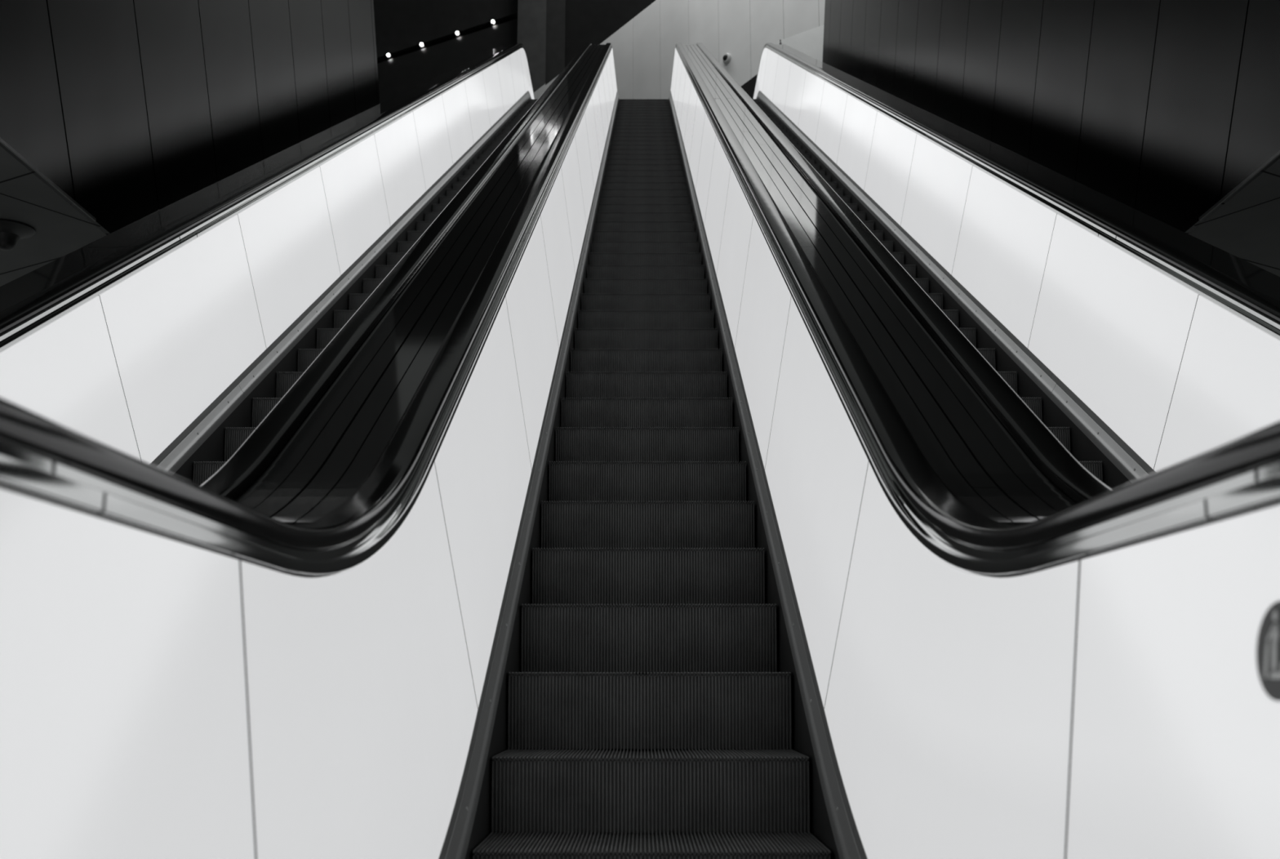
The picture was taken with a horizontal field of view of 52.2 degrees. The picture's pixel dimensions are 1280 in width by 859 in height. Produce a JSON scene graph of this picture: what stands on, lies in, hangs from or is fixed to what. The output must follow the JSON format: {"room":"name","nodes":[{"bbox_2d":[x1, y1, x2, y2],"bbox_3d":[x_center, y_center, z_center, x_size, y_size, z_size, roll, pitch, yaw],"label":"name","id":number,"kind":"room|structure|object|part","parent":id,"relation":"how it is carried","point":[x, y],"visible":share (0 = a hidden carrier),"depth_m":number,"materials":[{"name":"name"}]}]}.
{"room":"escalator hall","nodes":[
{"label":"escalator hall","id":0,"kind":"room"},
{"bbox_2d":[0,146,109,286],"bbox_3d":[-5.510,-1.161,5.399,6.080,0.235,14.820,0,-11,0],"label":"wall","id":1,"kind":"structure","parent":0,"point":[61,229],"depth_m":5.92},
{"bbox_2d":[0,218,35,250],"bbox_3d":[-2.901,-0.874,5.981,0.237,0.109,0.237,0,-11,0],"label":"ceiling fixture","id":2,"kind":"object","parent":1,"relation":"attached to","point":[11,231],"visible":1,"depth_m":5.94,"materials":[{"name":"grey ceramic"}]},
{"bbox_2d":[0,0,379,233],"bbox_3d":[-2.529,-6.030,4.191,0.117,9.339,17.072,0,-11,0],"label":"wall","id":3,"kind":"structure","parent":0,"point":[132,108],"depth_m":6.75,"materials":[{"name":"metal"}]},
{"bbox_2d":[0,137,96,221],"bbox_3d":[-2.472,-1.700,2.001,0.008,0.012,7.956,0,-11,0],"label":"trim","id":4,"kind":"structure","parent":3,"relation":"attached to","point":[11,148],"depth_m":5.41,"materials":[{"name":"black metal"}]},
{"bbox_2d":[271,0,518,155],"bbox_3d":[-4.987,-9.101,24.905,5.488,13.260,0.265,0,-11,0],"label":"wall","id":5,"kind":"structure","parent":0,"point":[401,26],"depth_m":24.47,"materials":[{"name":"paint"}]},
{"bbox_2d":[386,53,391,60],"bbox_3d":[-4.691,-6.963,24.432,0.086,0.086,0.211,0,-11,0],"label":"spotlight","id":6,"kind":"object","parent":5,"relation":"attached to","point":[388,55],"visible":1,"depth_m":24.36,"materials":[{"name":"white metal"}]},
{"bbox_2d":[419,42,425,48],"bbox_3d":[-4.080,-7.173,24.471,0.086,0.086,0.211,0,-11,0],"label":"spotlight","id":7,"kind":"object","parent":5,"relation":"attached to","point":[421,44],"visible":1,"depth_m":24.40,"materials":[{"name":"white metal"}]},
{"bbox_2d":[454,31,460,38],"bbox_3d":[-3.420,-7.400,24.514,0.086,0.086,0.211,0,-11,0],"label":"spotlight","id":8,"kind":"object","parent":5,"relation":"attached to","point":[456,33],"visible":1,"depth_m":24.43,"materials":[{"name":"white metal"}]},
{"bbox_2d":[490,19,496,26],"bbox_3d":[-2.757,-7.628,24.556,0.086,0.086,0.211,0,-11,0],"label":"spotlight","id":9,"kind":"object","parent":5,"relation":"attached to","point":[492,21],"visible":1,"depth_m":24.48,"materials":[{"name":"white metal"}]},
{"bbox_2d":[517,0,546,92],"bbox_3d":[-1.983,-8.639,24.404,0.520,5.782,0.437,0,-11,0],"label":"wall","id":10,"kind":"structure","parent":5,"relation":"attached to","point":[531,14],"depth_m":23.90,"materials":[{"name":"grey paint"}]},
{"bbox_2d":[564,0,655,67],"bbox_3d":[-0.362,-8.935,24.521,2.029,4.932,0.312,0,-11,0],"label":"wall","id":11,"kind":"structure","parent":0,"point":[593,22],"depth_m":24.10,"materials":[{"name":"grey paint"}]},
{"bbox_2d":[545,0,565,84],"bbox_3d":[-1.550,-8.823,24.470,0.347,5.283,0.374,0,-11,0],"label":"wall","id":12,"kind":"structure","parent":11,"relation":"attached to","point":[555,9],"depth_m":23.96,"materials":[{"name":"grey paint"}]},
{"bbox_2d":[533,0,825,99],"bbox_3d":[0.759,-6.492,26.075,0.187,8.580,12.694,9,-14,-40],"label":"wall","id":13,"kind":"structure","parent":0,"point":[643,48],"depth_m":25.73,"materials":[{"name":"light grey painted metal panels"}]},
{"bbox_2d":[722,53,731,63],"bbox_3d":[1.638,-7.093,24.936,0.101,0.195,0.195,9,-14,-40],"label":"camera","id":14,"kind":"object","parent":13,"relation":"attached to","point":[726,58],"visible":1,"depth_m":24.89,"materials":[{"name":"grey plastic"}]},
{"bbox_2d":[741,74,757,98],"bbox_3d":[1.567,-5.475,22.738,1.521,1.888,0.156,0,-11,0],"label":"wall","id":15,"kind":"structure","parent":0,"point":[748,87],"depth_m":22.75,"materials":[{"name":"black"}]},
{"bbox_2d":[777,24,823,61],"bbox_3d":[4.160,-6.262,22.693,3.510,3.728,0.094,0,-11,0],"label":"wall","id":16,"kind":"structure","parent":0,"point":[810,42],"depth_m":22.74,"materials":[{"name":"grey paint"}]},
{"bbox_2d":[822,0,1279,232],"bbox_3d":[2.586,-7.066,7.166,0.117,12.498,22.544,0,-11,0],"label":"wall","id":17,"kind":"structure","parent":0,"point":[1161,108],"depth_m":7.16,"materials":[{"name":"metal"}]},
{"bbox_2d":[1199,150,1279,220],"bbox_3d":[2.518,-1.702,1.991,0.008,0.012,7.956,0,-11,0],"label":"trim","id":18,"kind":"structure","parent":17,"relation":"attached to","point":[1276,155],"depth_m":5.49,"materials":[{"name":"black metal"}]},
{"bbox_2d":[1186,158,1279,276],"bbox_3d":[5.570,-1.165,5.376,6.080,0.235,14.820,0,-11,0],"label":"wall","id":19,"kind":"structure","parent":0,"point":[1246,227],"depth_m":5.97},
{"bbox_3d":[0.024,1.052,1.783,17.160,0.153,10.140,0,-11,0],"label":"floor","id":20,"kind":"structure","parent":0,"visible":0},
{"bbox_2d":[0,43,591,500],"bbox_3d":[-1.343,-2.368,11.119,1.156,10.851,21.090,0,-11,0],"label":"escalator","id":21,"kind":"object","parent":20,"relation":"on","point":[195,350],"visible":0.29,"depth_m":5.67,"materials":[{"name":"metal"}]},
{"bbox_3d":[-1.814,0.109,3.799,0.081,1.358,1.712,0,-11,0],"label":"balustrade panel","id":22,"kind":"part","parent":21,"relation":"part of","materials":[{"name":"white metal"}]},
{"bbox_3d":[-1.811,-0.418,5.321,0.081,1.358,1.712,0,-11,0],"label":"balustrade panel","id":23,"kind":"part","parent":21,"relation":"part of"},
{"bbox_2d":[0,44,511,312],"bbox_3d":[-2.022,-2.789,11.361,0.200,9.883,20.778,0,-11,0],"label":"deck","id":24,"kind":"object","parent":21,"relation":"attached to","point":[11,293],"visible":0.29,"depth_m":5.78,"materials":[{"name":"metal"}]},
{"bbox_3d":[-1.879,-2.569,11.250,0.084,10.407,20.911,0,-11,0],"label":"handrail","id":25,"kind":"part","parent":21,"relation":"part of","materials":[{"name":"black rubber"}]},
{"bbox_3d":[-1.808,-0.945,6.843,0.081,1.358,1.712,0,-11,0],"label":"balustrade panel","id":26,"kind":"part","parent":21,"relation":"part of","materials":[{"name":"white metal"}]},
{"bbox_3d":[-1.805,-1.472,8.365,0.081,1.358,1.712,0,-11,0],"label":"balustrade panel","id":27,"kind":"part","parent":21,"relation":"part of","materials":[{"name":"white metal"}]},
{"bbox_3d":[-0.807,-2.569,11.248,0.084,10.407,20.911,0,-11,0],"label":"handrail","id":28,"kind":"part","parent":21,"relation":"part of","materials":[{"name":"black rubber"}]},
{"bbox_3d":[-1.802,-1.998,9.887,0.081,1.358,1.712,0,-11,0],"label":"balustrade panel","id":29,"kind":"part","parent":21,"relation":"part of","materials":[{"name":"white metal"}]},
{"bbox_3d":[-1.799,-2.525,11.409,0.081,1.358,1.712,0,-11,0],"label":"balustrade panel","id":30,"kind":"part","parent":21,"relation":"part of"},
{"bbox_3d":[-1.796,-3.052,12.931,0.081,1.358,1.712,0,-11,0],"label":"balustrade panel","id":31,"kind":"part","parent":21,"relation":"part of","materials":[{"name":"white metal"}]},
{"bbox_3d":[-1.793,-3.579,14.454,0.081,1.358,1.712,0,-11,0],"label":"balustrade panel","id":32,"kind":"part","parent":21,"relation":"part of","materials":[{"name":"white metal"}]},
{"bbox_3d":[-1.790,-4.106,15.976,0.081,1.358,1.712,0,-11,0],"label":"balustrade panel","id":33,"kind":"part","parent":21,"relation":"part of","materials":[{"name":"white metal"}]},
{"bbox_3d":[-1.787,-4.632,17.498,0.081,1.358,1.712,0,-11,0],"label":"balustrade panel","id":34,"kind":"part","parent":21,"relation":"part of","materials":[{"name":"white metal"}]},
{"bbox_3d":[-1.784,-5.159,19.020,0.081,1.358,1.712,0,-11,0],"label":"balustrade panel","id":35,"kind":"part","parent":21,"relation":"part of","materials":[{"name":"white metal"}]},
{"bbox_3d":[-1.780,-5.403,21.029,0.081,0.987,2.776,0,-11,0],"label":"balustrade panel","id":36,"kind":"part","parent":21,"relation":"part of","materials":[{"name":"white metal"}]},
{"bbox_2d":[0,43,1279,858],"bbox_3d":[0.042,-2.368,11.116,1.156,10.851,21.090,0,-11,0],"label":"escalator","id":37,"kind":"object","parent":20,"relation":"on","point":[650,557],"visible":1,"depth_m":2.58,"materials":[{"name":"white metal"}]},
{"bbox_3d":[-0.435,0.339,0.797,0.081,0.640,1.337,0,-11,0],"label":"balustrade panel","id":38,"kind":"part","parent":37,"relation":"part of","materials":[{"name":"white metal"}]},
{"bbox_3d":[-0.494,-2.569,11.247,0.084,10.407,20.911,0,-11,0],"label":"handrail","id":39,"kind":"part","parent":37,"relation":"part of","materials":[{"name":"black rubber"}]},
{"bbox_3d":[-0.432,0.455,2.321,0.081,0.987,1.688,0,-11,0],"label":"balustrade panel","id":40,"kind":"part","parent":37,"relation":"part of","materials":[{"name":"white metal"}]},
{"bbox_2d":[234,44,605,525],"bbox_3d":[-0.650,-2.790,11.358,0.228,9.884,20.778,0,-11,0],"label":"deck","id":41,"kind":"object","parent":37,"relation":"attached to","point":[339,443],"visible":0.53,"depth_m":3.52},
{"bbox_3d":[-0.429,0.108,3.796,0.081,1.358,1.712,0,-11,0],"label":"balustrade panel","id":42,"kind":"part","parent":37,"relation":"part of","materials":[{"name":"white metal"}]},
{"bbox_3d":[-0.426,-0.419,5.318,0.081,1.358,1.712,0,-11,0],"label":"balustrade panel","id":43,"kind":"part","parent":37,"relation":"part of","materials":[{"name":"white metal"}]},
{"bbox_3d":[-0.423,-0.945,6.840,0.081,1.358,1.712,0,-11,0],"label":"balustrade panel","id":44,"kind":"part","parent":37,"relation":"part of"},
{"bbox_3d":[-0.420,-1.472,8.362,0.081,1.358,1.712,0,-11,0],"label":"balustrade panel","id":45,"kind":"part","parent":37,"relation":"part of","materials":[{"name":"white metal"}]},
{"bbox_3d":[-0.417,-1.999,9.884,0.081,1.358,1.712,0,-11,0],"label":"balustrade panel","id":46,"kind":"part","parent":37,"relation":"part of","materials":[{"name":"white metal"}]},
{"bbox_3d":[-0.414,-2.526,11.406,0.081,1.358,1.712,0,-11,0],"label":"balustrade panel","id":47,"kind":"part","parent":37,"relation":"part of","materials":[{"name":"white metal"}]},
{"bbox_3d":[-0.411,-3.053,12.929,0.081,1.358,1.712,0,-11,0],"label":"balustrade panel","id":48,"kind":"part","parent":37,"relation":"part of","materials":[{"name":"white metal"}]},
{"bbox_3d":[-0.408,-3.579,14.451,0.081,1.358,1.712,0,-11,0],"label":"balustrade panel","id":49,"kind":"part","parent":37,"relation":"part of","materials":[{"name":"white metal"}]},
{"bbox_3d":[-0.405,-4.106,15.973,0.081,1.358,1.712,0,-11,0],"label":"balustrade panel","id":50,"kind":"part","parent":37,"relation":"part of","materials":[{"name":"white metal"}]},
{"bbox_3d":[-0.402,-4.633,17.495,0.081,1.358,1.712,0,-11,0],"label":"balustrade panel","id":51,"kind":"part","parent":37,"relation":"part of","materials":[{"name":"white metal"}]},
{"bbox_3d":[-0.399,-5.160,19.017,0.081,1.358,1.712,0,-11,0],"label":"balustrade panel","id":52,"kind":"part","parent":37,"relation":"part of","materials":[{"name":"white metal"}]},
{"bbox_3d":[-0.395,-5.404,21.026,0.081,0.987,2.776,0,-11,0],"label":"balustrade panel","id":53,"kind":"part","parent":37,"relation":"part of","materials":[{"name":"white metal"}]},
{"bbox_3d":[0.518,-5.404,21.024,0.081,0.987,2.776,0,-11,0],"label":"balustrade panel","id":54,"kind":"part","parent":37,"relation":"part of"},
{"bbox_3d":[0.514,-5.160,19.015,0.081,1.358,1.712,0,-11,0],"label":"balustrade panel","id":55,"kind":"part","parent":37,"relation":"part of","materials":[{"name":"white metal"}]},
{"bbox_3d":[0.511,-4.633,17.493,0.081,1.358,1.712,0,-11,0],"label":"balustrade panel","id":56,"kind":"part","parent":37,"relation":"part of","materials":[{"name":"white metal"}]},
{"bbox_3d":[0.508,-4.106,15.971,0.081,1.358,1.712,0,-11,0],"label":"balustrade panel","id":57,"kind":"part","parent":37,"relation":"part of","materials":[{"name":"white metal"}]},
{"bbox_3d":[0.505,-3.580,14.449,0.081,1.358,1.712,0,-11,0],"label":"balustrade panel","id":58,"kind":"part","parent":37,"relation":"part of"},
{"bbox_3d":[0.502,-3.053,12.927,0.081,1.358,1.712,0,-11,0],"label":"balustrade panel","id":59,"kind":"part","parent":37,"relation":"part of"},
{"bbox_3d":[0.499,-2.526,11.405,0.081,1.358,1.712,0,-11,0],"label":"balustrade panel","id":60,"kind":"part","parent":37,"relation":"part of","materials":[{"name":"white metal"}]},
{"bbox_3d":[0.496,-1.999,9.882,0.081,1.358,1.712,0,-11,0],"label":"balustrade panel","id":61,"kind":"part","parent":37,"relation":"part of","materials":[{"name":"white metal"}]},
{"bbox_3d":[0.493,-1.473,8.360,0.081,1.358,1.712,0,-11,0],"label":"balustrade panel","id":62,"kind":"part","parent":37,"relation":"part of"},
{"bbox_3d":[0.490,-0.946,6.838,0.081,1.358,1.712,0,-11,0],"label":"balustrade panel","id":63,"kind":"part","parent":37,"relation":"part of","materials":[{"name":"white metal"}]},
{"bbox_3d":[0.487,-0.419,5.316,0.081,1.358,1.712,0,-11,0],"label":"balustrade panel","id":64,"kind":"part","parent":37,"relation":"part of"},
{"bbox_3d":[0.484,0.108,3.794,0.081,1.358,1.712,0,-11,0],"label":"balustrade panel","id":65,"kind":"part","parent":37,"relation":"part of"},
{"bbox_2d":[682,44,1076,525],"bbox_3d":[0.735,-2.791,11.355,0.228,9.883,20.778,0,-11,0],"label":"deck","id":66,"kind":"object","parent":37,"relation":"attached to","point":[960,437],"visible":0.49,"depth_m":3.50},
{"bbox_3d":[0.481,0.455,2.319,0.081,0.987,1.688,0,-11,0],"label":"balustrade panel","id":67,"kind":"part","parent":37,"relation":"part of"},
{"bbox_3d":[0.579,-2.570,11.245,0.084,10.407,20.911,0,-11,0],"label":"handrail","id":68,"kind":"part","parent":37,"relation":"part of","materials":[{"name":"black rubber"}]},
{"bbox_3d":[0.478,0.338,0.795,0.081,0.640,1.337,0,-11,0],"label":"balustrade panel","id":69,"kind":"part","parent":37,"relation":"part of","materials":[{"name":"white metal"}]},
{"bbox_2d":[1256,600,1279,701],"bbox_3d":[0.495,0.171,1.011,0.009,0.077,0.077,0,-11,0],"label":"safety sign","id":70,"kind":"object","parent":37,"relation":"attached to","point":[1268,645],"visible":1,"depth_m":1.03,"materials":[{"name":"grey plastic"}]},
{"bbox_2d":[696,42,1279,503],"bbox_3d":[1.427,-2.369,11.113,1.156,10.851,21.090,0,-11,0],"label":"escalator","id":71,"kind":"object","parent":20,"relation":"on","point":[1112,355],"visible":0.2,"depth_m":5.62,"materials":[{"name":"metal"}]},
{"bbox_3d":[1.903,-5.405,21.022,0.081,0.987,2.776,0,-11,0],"label":"balustrade panel","id":72,"kind":"part","parent":71,"relation":"part of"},
{"bbox_3d":[1.899,-5.161,19.012,0.081,1.358,1.712,0,-11,0],"label":"balustrade panel","id":73,"kind":"part","parent":71,"relation":"part of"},
{"bbox_3d":[1.896,-4.634,17.490,0.081,1.358,1.712,0,-11,0],"label":"balustrade panel","id":74,"kind":"part","parent":71,"relation":"part of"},
{"bbox_3d":[1.893,-4.107,15.968,0.081,1.358,1.712,0,-11,0],"label":"balustrade panel","id":75,"kind":"part","parent":71,"relation":"part of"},
{"bbox_3d":[1.890,-3.580,14.446,0.081,1.358,1.712,0,-11,0],"label":"balustrade panel","id":76,"kind":"part","parent":71,"relation":"part of","materials":[{"name":"white metal"}]},
{"bbox_3d":[1.887,-3.054,12.924,0.081,1.358,1.712,0,-11,0],"label":"balustrade panel","id":77,"kind":"part","parent":71,"relation":"part of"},
{"bbox_3d":[1.884,-2.527,11.402,0.081,1.358,1.712,0,-11,0],"label":"balustrade panel","id":78,"kind":"part","parent":71,"relation":"part of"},
{"bbox_3d":[1.881,-2.000,9.880,0.081,1.358,1.712,0,-11,0],"label":"balustrade panel","id":79,"kind":"part","parent":71,"relation":"part of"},
{"bbox_3d":[1.878,-1.473,8.357,0.081,1.358,1.712,0,-11,0],"label":"balustrade panel","id":80,"kind":"part","parent":71,"relation":"part of","materials":[{"name":"white metal"}]},
{"bbox_3d":[1.875,-0.946,6.835,0.081,1.358,1.712,0,-11,0],"label":"balustrade panel","id":81,"kind":"part","parent":71,"relation":"part of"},
{"bbox_3d":[1.964,-2.570,11.242,0.084,10.407,20.911,0,-11,0],"label":"handrail","id":82,"kind":"part","parent":71,"relation":"part of","materials":[{"name":"black rubber"}]},
{"bbox_2d":[774,44,1279,301],"bbox_3d":[2.106,-2.791,11.352,0.200,9.884,20.778,0,-11,0],"label":"deck","id":83,"kind":"object","parent":71,"relation":"attached to","point":[1263,281],"visible":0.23,"depth_m":5.94,"materials":[{"name":"metal"}]},
{"bbox_3d":[1.872,-0.420,5.313,0.081,1.358,1.712,0,-11,0],"label":"balustrade panel","id":84,"kind":"part","parent":71,"relation":"part of","materials":[{"name":"white metal"}]},
{"bbox_3d":[1.869,0.107,3.791,0.081,1.358,1.712,0,-11,0],"label":"balustrade panel","id":85,"kind":"part","parent":71,"relation":"part of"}
]}

